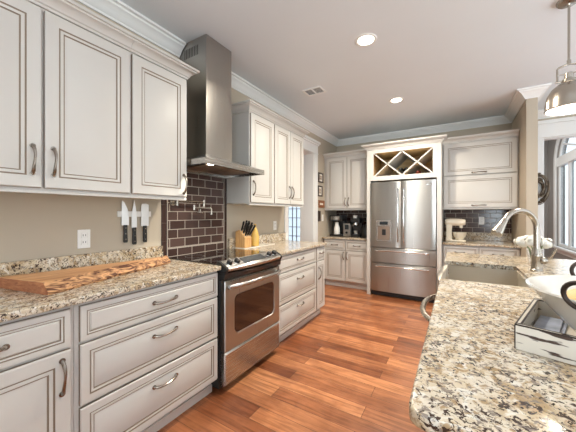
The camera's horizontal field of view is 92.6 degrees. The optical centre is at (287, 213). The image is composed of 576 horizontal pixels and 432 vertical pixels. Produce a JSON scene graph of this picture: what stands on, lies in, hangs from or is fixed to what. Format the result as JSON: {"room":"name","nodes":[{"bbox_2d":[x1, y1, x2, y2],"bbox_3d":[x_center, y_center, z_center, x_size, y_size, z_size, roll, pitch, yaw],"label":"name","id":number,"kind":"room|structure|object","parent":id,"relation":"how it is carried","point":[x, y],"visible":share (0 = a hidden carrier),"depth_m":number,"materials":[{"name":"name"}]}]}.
{"room":"kitchen","nodes":[
{"label":"kitchen","id":0,"kind":"room"},
{"bbox_2d":[0,0,335,280],"bbox_3d":[-1.175,-0.090,2.266,0.250,2.740,7.840,0,0,31],"label":"wall","id":1,"kind":"structure","parent":0,"point":[32,225],"depth_m":1.81,"materials":[{"name":"paint"}]},
{"bbox_2d":[0,0,135,197],"bbox_3d":[-1.323,-0.600,1.420,0.376,0.996,0.871,0,0,31],"label":"upper cabinet","id":2,"kind":"object","parent":1,"relation":"attached to","point":[65,78],"visible":1,"depth_m":1.42,"materials":[{"name":"white wood"}]},
{"bbox_2d":[0,246,162,276],"bbox_3d":[-1.399,0.312,1.628,0.030,0.108,1.437,0,0,31],"label":"backsplash","id":3,"kind":"structure","parent":1,"relation":"attached to","point":[21,267],"depth_m":1.72,"materials":[{"name":"stone"}]},
{"bbox_2d":[77,229,89,248],"bbox_3d":[-1.320,0.162,1.781,0.009,0.120,0.072,0,0,31],"label":"wall outlet","id":4,"kind":"object","parent":1,"relation":"attached to","point":[83,236],"visible":1,"depth_m":1.77,"materials":[{"name":"white plastic"}]},
{"bbox_2d":[81,233,86,237],"bbox_3d":[-1.317,0.140,1.780,0.003,0.034,0.034,0,0,31],"label":"socket","id":5,"kind":"object","parent":4,"relation":"attached to","point":[83,235],"depth_m":1.78,"materials":[{"name":"white plastic"}]},
{"bbox_2d":[81,240,86,244],"bbox_3d":[-1.317,0.184,1.780,0.003,0.034,0.034,0,0,31],"label":"socket","id":6,"kind":"object","parent":4,"relation":"attached to","point":[83,242],"depth_m":1.78,"materials":[{"name":"white plastic"}]},
{"bbox_2d":[76,0,185,57],"bbox_3d":[-1.989,-1.407,0.600,0.098,0.104,4.147,0,0,31],"label":"trim","id":7,"kind":"structure","parent":1,"relation":"attached to","point":[117,11],"depth_m":2.03,"materials":[{"name":"white wood"}]},
{"bbox_2d":[117,211,150,216],"bbox_3d":[-1.146,0.001,2.061,0.014,0.042,0.250,0,0,31],"label":"strip","id":8,"kind":"object","parent":1,"relation":"attached to","point":[119,213],"visible":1,"depth_m":2.03,"materials":[{"name":"white plastic"}]},
{"bbox_2d":[122,201,128,242],"bbox_3d":[-1.177,0.057,1.992,0.017,0.303,0.050,0,0,31],"label":"kitchen knife","id":9,"kind":"object","parent":8,"relation":"attached to","point":[125,217],"visible":1,"depth_m":1.99,"materials":[{"name":"silver metal"}]},
{"bbox_2d":[131,201,136,244],"bbox_3d":[-1.143,0.061,2.047,0.017,0.333,0.040,0,0,31],"label":"kitchen knife","id":10,"kind":"object","parent":8,"relation":"attached to","point":[134,214],"visible":1,"depth_m":2.04,"materials":[{"name":"silver metal"}]},
{"bbox_2d":[141,204,148,241],"bbox_3d":[-1.100,0.069,2.117,0.017,0.298,0.060,0,0,31],"label":"kitchen knife","id":11,"kind":"object","parent":8,"relation":"attached to","point":[144,207],"visible":1,"depth_m":2.11,"materials":[{"name":"silver metal"}]},
{"bbox_2d":[121,36,199,200],"bbox_3d":[-0.967,-0.600,2.002,0.376,0.996,0.492,0,0,31],"label":"upper cabinet","id":12,"kind":"object","parent":1,"relation":"attached to","point":[158,96],"visible":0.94,"depth_m":1.87,"materials":[{"name":"white wood"}]},
{"bbox_2d":[161,173,226,256],"bbox_3d":[-0.837,0.006,2.564,0.012,0.748,0.743,0,0,31],"label":"tile backsplash","id":13,"kind":"structure","parent":1,"relation":"attached to","point":[184,231],"depth_m":2.56,"materials":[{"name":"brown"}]},
{"bbox_2d":[169,200,211,214],"bbox_3d":[-0.841,-0.060,2.419,0.081,0.135,0.382,0,0,44],"label":"pot filler","id":14,"kind":"object","parent":13,"relation":"attached to","point":[171,202],"visible":0.97,"depth_m":2.42,"materials":[{"name":"silver metal"}]},
{"bbox_2d":[180,34,263,177],"bbox_3d":[-0.626,-0.915,2.440,0.502,1.086,0.726,0,0,31],"label":"range hood","id":15,"kind":"object","parent":1,"relation":"attached to","point":[209,109],"visible":0.95,"depth_m":2.30,"materials":[{"name":"silver metal"}]},
{"bbox_2d":[186,45,197,58],"bbox_3d":[-0.816,-1.360,2.319,0.169,0.080,0.002,0,0,31],"label":"vent grille","id":16,"kind":"object","parent":15,"relation":"attached to","point":[192,50],"depth_m":2.31,"materials":[{"name":"grey metal"}]},
{"bbox_2d":[226,99,277,205],"bbox_3d":[-0.395,-0.594,2.938,0.376,1.008,0.489,0,0,31],"label":"upper cabinet","id":17,"kind":"object","parent":1,"relation":"attached to","point":[252,123],"visible":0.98,"depth_m":2.81,"materials":[{"name":"white wood"}]},
{"bbox_2d":[228,232,285,247],"bbox_3d":[-0.335,0.312,3.368,0.030,0.108,1.113,0,0,31],"label":"backsplash","id":18,"kind":"structure","parent":1,"relation":"attached to","point":[266,238],"depth_m":3.47,"materials":[{"name":"stone"}]},
{"bbox_2d":[273,221,276,229],"bbox_3d":[-0.172,0.155,3.657,0.009,0.120,0.072,0,0,31],"label":"wall outlet","id":19,"kind":"object","parent":1,"relation":"attached to","point":[274,222],"visible":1,"depth_m":3.65,"materials":[{"name":"white plastic"}]},
{"bbox_2d":[273,115,309,206],"bbox_3d":[-0.068,-0.594,3.472,0.376,1.008,0.762,0,0,31],"label":"upper cabinet","id":20,"kind":"object","parent":1,"relation":"attached to","point":[288,136],"visible":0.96,"depth_m":3.33,"materials":[{"name":"white wood"}]},
{"bbox_2d":[284,135,320,241],"bbox_3d":[0.147,0.022,4.370,0.310,2.515,1.110,0,0,31],"label":"trim","id":21,"kind":"structure","parent":1,"relation":"attached to","point":[309,211],"depth_m":4.67,"materials":[{"name":"white wood"}]},
{"bbox_2d":[318,211,320,220],"bbox_3d":[0.544,0.037,4.816,0.022,0.185,0.095,0,0,31],"label":"picture frame","id":22,"kind":"object","parent":1,"relation":"attached to","point":[319,212],"visible":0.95,"depth_m":4.83,"materials":[{"name":"brown"}]},
{"bbox_2d":[318,185,322,196],"bbox_3d":[0.565,-0.403,4.850,0.022,0.185,0.175,0,0,31],"label":"picture frame","id":23,"kind":"object","parent":1,"relation":"attached to","point":[320,188],"visible":0.92,"depth_m":4.87,"materials":[{"name":"brown"}]},
{"bbox_2d":[318,172,322,182],"bbox_3d":[0.581,-0.640,4.876,0.022,0.170,0.185,0,0,31],"label":"picture frame","id":24,"kind":"object","parent":1,"relation":"attached to","point":[320,175],"visible":1,"depth_m":4.87,"materials":[{"name":"brown"}]},
{"bbox_2d":[318,200,324,207],"bbox_3d":[0.598,-0.176,4.904,0.022,0.128,0.230,0,0,31],"label":"picture frame","id":25,"kind":"object","parent":1,"relation":"attached to","point":[321,204],"visible":1,"depth_m":4.88,"materials":[{"name":"brown wood"}]},
{"bbox_2d":[157,284,433,431],"bbox_3d":[1.657,1.340,3.207,8.400,0.120,12.400,0,0,31],"label":"floor","id":26,"kind":"structure","parent":0,"point":[351,367],"depth_m":2.11,"materials":[{"name":"brown wood"}]},
{"bbox_2d":[0,305,72,431],"bbox_3d":[-1.345,0.838,1.108,0.665,0.882,0.606,0,0,31],"label":"base cabinet","id":27,"kind":"object","parent":26,"relation":"on","point":[36,351],"visible":0.93,"depth_m":1.11,"materials":[{"name":"white wood"}]},
{"bbox_2d":[73,271,217,431],"bbox_3d":[-0.962,0.838,1.733,0.665,0.882,0.858,0,0,31],"label":"base cabinet","id":28,"kind":"object","parent":26,"relation":"on","point":[142,358],"visible":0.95,"depth_m":1.49,"materials":[{"name":"white wood"}]},
{"bbox_2d":[0,246,220,322],"bbox_3d":[-1.127,0.327,1.480,0.648,0.138,1.469,0,0,31],"label":"countertop","id":29,"kind":"structure","parent":28,"relation":"on","point":[14,304],"depth_m":1.51,"materials":[{"name":"stone"}]},
{"bbox_2d":[0,256,170,294],"bbox_3d":[-1.051,0.341,1.645,0.391,0.049,0.890,0,0,31],"label":"wooden board","id":30,"kind":"object","parent":29,"relation":"on","point":[56,281],"visible":1,"depth_m":1.43,"materials":[{"name":"brown wood"}]},
{"bbox_2d":[168,248,281,388],"bbox_3d":[-0.496,0.801,2.382,0.718,0.957,0.722,0,0,31],"label":"range","id":31,"kind":"object","parent":26,"relation":"on","point":[248,280],"visible":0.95,"depth_m":2.16,"materials":[{"name":"silver metal"}]},
{"bbox_2d":[168,248,266,264],"bbox_3d":[-0.561,0.366,2.422,0.565,0.016,0.722,0,0,31],"label":"cooktop","id":32,"kind":"object","parent":31,"relation":"in","point":[214,257],"depth_m":2.31,"materials":[{"name":"grey metal"}]},
{"bbox_2d":[279,248,315,341],"bbox_3d":[-0.129,0.838,3.096,0.665,0.882,0.862,0,0,31],"label":"base cabinet","id":33,"kind":"object","parent":26,"relation":"on","point":[297,277],"visible":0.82,"depth_m":2.90,"materials":[{"name":"white wood"}]},
{"bbox_2d":[228,232,326,254],"bbox_3d":[-0.067,0.327,3.214,0.648,0.138,1.130,0,0,31],"label":"countertop","id":34,"kind":"structure","parent":33,"relation":"on","point":[283,246],"depth_m":3.19,"materials":[{"name":"stone"}]},
{"bbox_2d":[232,243,274,249],"bbox_3d":[-0.372,0.359,3.091,0.170,0.012,0.555,0,0,31],"label":"serving board","id":35,"kind":"object","parent":34,"relation":"on","point":[260,244],"visible":0.83,"depth_m":3.02,"materials":[{"name":"beige wood"}]},
{"bbox_2d":[236,230,250,247],"bbox_3d":[-0.474,0.261,2.933,0.130,0.184,0.110,0,0,31],"label":"knife block","id":36,"kind":"object","parent":35,"relation":"on","point":[242,241],"visible":0.87,"depth_m":2.89,"materials":[{"name":"brown wood"}]},
{"bbox_2d":[251,224,258,245],"bbox_3d":[-0.367,0.233,3.061,0.094,0.240,0.093,0,0,31],"label":"oil bottle","id":37,"kind":"object","parent":35,"relation":"on","point":[255,235],"visible":0.79,"depth_m":3.03,"materials":[{"name":"yellow ceramic"}]},
{"bbox_2d":[311,246,324,317],"bbox_3d":[0.160,0.838,3.569,0.665,0.882,0.246,0,0,31],"label":"base cabinet","id":38,"kind":"object","parent":26,"relation":"on","point":[320,251],"visible":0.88,"depth_m":3.40,"materials":[{"name":"white wood"}]},
{"bbox_2d":[324,238,366,289],"bbox_3d":[1.157,0.859,5.008,0.807,0.840,0.725,0,0,31],"label":"base cabinet","id":39,"kind":"object","parent":26,"relation":"on","point":[345,260],"visible":0.86,"depth_m":4.74,"materials":[{"name":"white wood"}]},
{"bbox_2d":[322,235,366,240],"bbox_3d":[1.149,0.378,5.019,0.834,0.120,0.713,0,0,31],"label":"countertop","id":40,"kind":"structure","parent":39,"relation":"on","point":[329,236],"depth_m":4.76,"materials":[{"name":"stone"}]},
{"bbox_2d":[330,215,346,236],"bbox_3d":[0.933,0.215,5.110,0.240,0.385,0.268,0,0,31],"label":"coffee maker","id":41,"kind":"object","parent":40,"relation":"on","point":[338,220],"visible":0.89,"depth_m":5.03,"materials":[{"name":"black plastic"}]},
{"bbox_2d":[343,223,352,236],"bbox_3d":[1.106,0.287,5.010,0.130,0.240,0.258,0,0,31],"label":"toaster oven","id":42,"kind":"object","parent":40,"relation":"on","point":[347,227],"visible":0.88,"depth_m":4.92,"materials":[{"name":"silver metal"}]},
{"bbox_2d":[351,215,362,236],"bbox_3d":[1.215,0.217,4.895,0.155,0.380,0.301,0,0,31],"label":"espresso machine","id":43,"kind":"object","parent":40,"relation":"on","point":[356,221],"visible":0.91,"depth_m":4.87,"materials":[{"name":"black plastic"}]},
{"bbox_2d":[361,220,366,237],"bbox_3d":[1.361,0.256,4.794,0.184,0.304,0.184,0,0,31],"label":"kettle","id":44,"kind":"object","parent":40,"relation":"on","point":[364,227],"visible":0.69,"depth_m":4.74,"materials":[{"name":"black plastic"}]},
{"bbox_2d":[371,179,436,302],"bbox_3d":[1.871,0.392,4.401,0.910,1.774,0.858,0,0,31],"label":"refrigerator","id":45,"kind":"object","parent":26,"relation":"on","point":[403,213],"visible":0.98,"depth_m":4.06,"materials":[{"name":"grey metal"}]},
{"bbox_2d":[361,134,447,293],"bbox_3d":[1.903,0.096,4.450,1.184,2.368,0.898,0,0,31],"label":"wine rack cabinet","id":46,"kind":"object","parent":26,"relation":"on","point":[424,154],"visible":0.78,"depth_m":4.24,"materials":[{"name":"white wood"}]},
{"bbox_2d":[420,294,435,321],"bbox_3d":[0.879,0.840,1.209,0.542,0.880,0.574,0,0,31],"label":"handle","id":47,"kind":"object","parent":26,"relation":"on","point":[427,299],"visible":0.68,"depth_m":1.33,"materials":[{"name":"grey metal"}]},
{"bbox_2d":[442,244,519,278],"bbox_3d":[2.768,0.859,4.022,0.874,0.840,0.725,0,0,31],"label":"base cabinet","id":48,"kind":"object","parent":26,"relation":"on","point":[445,248],"visible":0.25,"depth_m":3.75,"materials":[{"name":"white wood"}]},
{"bbox_2d":[442,232,520,247],"bbox_3d":[2.770,0.365,4.025,0.877,0.145,0.718,0,0,31],"label":"countertop","id":49,"kind":"structure","parent":48,"relation":"on","point":[472,238],"depth_m":4.08,"materials":[{"name":"stone"}]},
{"bbox_2d":[445,218,466,241],"bbox_3d":[2.500,0.237,4.098,0.280,0.341,0.190,0,0,31],"label":"stand mixer","id":50,"kind":"object","parent":49,"relation":"on","point":[459,236],"visible":1,"depth_m":4.06,"materials":[{"name":"beige metal"}]},
{"bbox_2d":[452,232,466,239],"bbox_3d":[2.538,0.325,4.074,0.190,0.105,0.190,0,0,31],"label":"bowl","id":51,"kind":"object","parent":50,"relation":"on","point":[457,235],"depth_m":4.02,"materials":[{"name":"beige metal"}]},
{"bbox_3d":[1.294,0.838,1.318,1.008,0.883,2.400,0,0,31],"label":"cabinet","id":52,"kind":"object","parent":26,"relation":"on","visible":0},
{"bbox_2d":[409,252,575,431],"bbox_3d":[1.373,0.381,1.278,1.170,0.030,2.507,0,0,31],"label":"countertop","id":53,"kind":"structure","parent":52,"relation":"on","point":[471,376],"depth_m":0.65,"materials":[{"name":"stone"}]},
{"bbox_2d":[437,265,530,288],"bbox_3d":[1.227,0.516,1.743,0.495,0.237,0.710,0,0,31],"label":"sink","id":54,"kind":"object","parent":53,"relation":"in","point":[463,273],"visible":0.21,"depth_m":1.99,"materials":[{"name":"metal"}]},
{"bbox_2d":[491,208,557,271],"bbox_3d":[1.476,0.165,1.753,0.368,0.402,0.110,0,0,4],"label":"faucet","id":55,"kind":"object","parent":53,"relation":"on","point":[537,259],"visible":1,"depth_m":1.74,"materials":[{"name":"silver metal"}]},
{"bbox_2d":[514,298,575,365],"bbox_3d":[0.915,0.331,0.637,0.372,0.068,0.563,0,0,-42],"label":"wooden tray","id":56,"kind":"object","parent":53,"relation":"on","point":[558,346],"visible":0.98,"depth_m":0.72,"materials":[{"name":"white wood"}]},
{"bbox_2d":[525,262,575,331],"bbox_3d":[0.894,0.254,0.710,0.432,0.202,0.451,0,0,31],"label":"serving bowl","id":57,"kind":"object","parent":56,"relation":"in","point":[552,289],"visible":1,"depth_m":0.76,"materials":[{"name":"white ceramic"}]},
{"bbox_2d":[567,288,575,299],"bbox_3d":[0.783,0.242,0.731,0.092,0.090,0.092,0,0,31],"label":"lemon","id":58,"kind":"object","parent":57,"relation":"in","point":[571,294],"visible":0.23,"depth_m":0.73,"materials":[{"name":"yellow plant"}]},
{"bbox_2d":[534,315,567,333],"bbox_3d":[0.785,0.349,0.829,0.250,0.012,0.069,0,0,-42],"label":"folded cloth","id":59,"kind":"object","parent":56,"relation":"in","point":[544,322],"visible":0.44,"depth_m":0.85,"materials":[{"name":"white fabric"}]},
{"bbox_3d":[1.737,0.308,1.939,0.096,0.115,0.096,0,0,31],"label":"flower vase","id":60,"kind":"object","parent":53,"relation":"on","visible":0},
{"bbox_2d":[513,235,552,257],"bbox_3d":[1.732,0.248,1.948,0.217,0.210,0.169,0,0,31],"label":"bunch","id":61,"kind":"object","parent":60,"relation":"in","point":[523,241],"visible":0.73,"depth_m":1.91,"materials":[{"name":"white plant"}]},
{"bbox_2d":[120,0,575,139],"bbox_3d":[0.503,-1.520,1.321,8.400,0.120,7.980,0,0,31],"label":"ceiling","id":62,"kind":"structure","parent":0,"point":[449,61],"depth_m":2.49,"materials":[{"name":"paint"}]},
{"bbox_2d":[302,86,325,96],"bbox_3d":[0.311,-1.454,3.268,0.240,0.009,0.180,0,0,31],"label":"ceiling vent","id":63,"kind":"object","parent":62,"relation":"in","point":[317,90],"visible":1,"depth_m":3.27,"materials":[{"name":"grey metal"}]},
{"bbox_2d":[355,33,376,46],"bbox_3d":[0.653,-1.456,2.308,0.180,0.007,0.180,0,0,31],"label":"recessed light","id":64,"kind":"object","parent":62,"relation":"in","point":[366,39],"visible":1,"depth_m":2.30,"materials":[{"name":"beige"}]},
{"bbox_2d":[389,97,403,102],"bbox_3d":[1.387,-1.456,3.524,0.180,0.007,0.180,0,0,31],"label":"recessed light","id":65,"kind":"object","parent":62,"relation":"in","point":[396,99],"visible":1,"depth_m":3.52,"materials":[{"name":"beige"}]},
{"bbox_2d":[544,0,575,115],"bbox_3d":[1.915,-1.086,1.876,0.254,0.746,0.254,0,0,31],"label":"pendant lamp","id":66,"kind":"object","parent":62,"relation":"hanging from","point":[561,100],"visible":1,"depth_m":1.87,"materials":[{"name":"silver metal"}]},
{"bbox_2d":[547,103,575,112],"bbox_3d":[1.915,-0.736,1.876,0.235,0.010,0.235,0,0,31],"label":"diffuser","id":67,"kind":"object","parent":66,"relation":"attached to","point":[551,107],"depth_m":1.89,"materials":[{"name":"beige glass"}]},
{"bbox_2d":[336,114,575,233],"bbox_3d":[3.466,-0.090,4.105,6.250,2.740,0.140,0,0,31],"label":"wall","id":68,"kind":"structure","parent":0,"point":[502,127],"depth_m":4.44,"materials":[{"name":"paint"}]},
{"bbox_2d":[323,149,366,209],"bbox_3d":[1.160,-0.575,5.040,0.835,1.017,0.666,0,0,31],"label":"upper cabinet","id":69,"kind":"object","parent":68,"relation":"attached to","point":[345,176],"visible":0.93,"depth_m":4.79,"materials":[{"name":"white wood"}]},
{"bbox_2d":[336,210,366,224],"bbox_3d":[1.332,0.126,5.321,0.835,0.383,0.008,0,0,31],"label":"tile backsplash","id":70,"kind":"structure","parent":68,"relation":"attached to","point":[360,214],"depth_m":5.35,"materials":[{"name":"brown tile"}]},
{"bbox_2d":[231,71,575,146],"bbox_3d":[2.652,-1.407,2.534,5.999,0.104,3.387,0,0,31],"label":"trim","id":71,"kind":"structure","parent":68,"relation":"attached to","point":[241,85],"depth_m":4.08,"materials":[{"name":"white wood"}]},
{"bbox_2d":[444,210,510,233],"bbox_3d":[2.955,0.114,4.328,0.874,0.358,0.008,0,0,31],"label":"tile backsplash","id":72,"kind":"structure","parent":68,"relation":"attached to","point":[492,218],"depth_m":4.31,"materials":[{"name":"tile"}]},
{"bbox_2d":[479,217,483,224],"bbox_3d":[3.012,0.105,4.283,0.072,0.120,0.009,0,0,31],"label":"wall outlet","id":73,"kind":"object","parent":72,"relation":"attached to","point":[481,219],"visible":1,"depth_m":4.28,"materials":[{"name":"white plastic"}]},
{"bbox_2d":[444,232,511,240],"bbox_3d":[2.950,0.350,4.318,0.877,0.115,0.030,0,0,31],"label":"backsplash","id":74,"kind":"structure","parent":68,"relation":"attached to","point":[470,235],"depth_m":4.24,"materials":[{"name":"stone"}]},
{"bbox_2d":[442,129,519,208],"bbox_3d":[2.791,-0.585,4.060,0.874,1.037,0.636,0,0,31],"label":"upper cabinet","id":75,"kind":"object","parent":68,"relation":"attached to","point":[484,173],"visible":0.98,"depth_m":3.81,"materials":[{"name":"white wood"}]},
{"bbox_2d":[538,173,549,204],"bbox_3d":[3.522,-0.356,3.882,0.244,0.455,0.121,0,0,31],"label":"twig wreath","id":76,"kind":"object","parent":68,"relation":"hanging from","point":[540,181],"visible":0.44,"depth_m":3.83,"materials":[{"name":"brown wicker"}]},
{"bbox_2d":[538,116,575,256],"bbox_3d":[3.999,-0.020,3.749,1.060,2.600,0.190,0,0,31],"label":"trim","id":77,"kind":"structure","parent":68,"relation":"attached to","point":[566,126],"depth_m":3.89,"materials":[{"name":"white wood"}]},
{"bbox_2d":[512,97,537,256],"bbox_3d":[3.118,-0.089,3.648,0.103,2.739,0.999,0,0,31],"label":"wall partition","id":78,"kind":"structure","parent":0,"point":[526,119],"depth_m":3.24,"materials":[{"name":"paint"}]},
{"bbox_2d":[544,140,547,257],"bbox_3d":[5.041,-0.570,7.783,3.400,3.700,0.140,0,0,31],"label":"wall","id":79,"kind":"structure","parent":0,"point":[546,141],"depth_m":6.85,"materials":[{"name":"paint"}]},
{"bbox_2d":[548,138,575,259],"bbox_3d":[5.675,-0.570,5.426,0.140,3.700,4.420,0,0,31],"label":"wall","id":80,"kind":"structure","parent":0,"point":[551,143],"depth_m":6.51,"materials":[{"name":"paint"}]},
{"bbox_2d":[553,138,575,258],"bbox_3d":[5.390,-0.605,5.056,0.180,2.930,3.050,0,0,31],"label":"window","id":81,"kind":"structure","parent":80,"relation":"in","point":[569,158],"depth_m":6.03,"materials":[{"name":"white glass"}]},
{"bbox_3d":[-0.720,-0.090,5.445,2.290,2.740,3.540,0,0,31],"label":"wall","id":82,"kind":"structure","parent":0,"visible":0},
{"bbox_2d":[289,207,299,240],"bbox_3d":[0.175,0.165,6.870,1.240,2.160,0.045,0,0,31],"label":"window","id":83,"kind":"structure","parent":82,"relation":"in","point":[292,207],"depth_m":6.90,"materials":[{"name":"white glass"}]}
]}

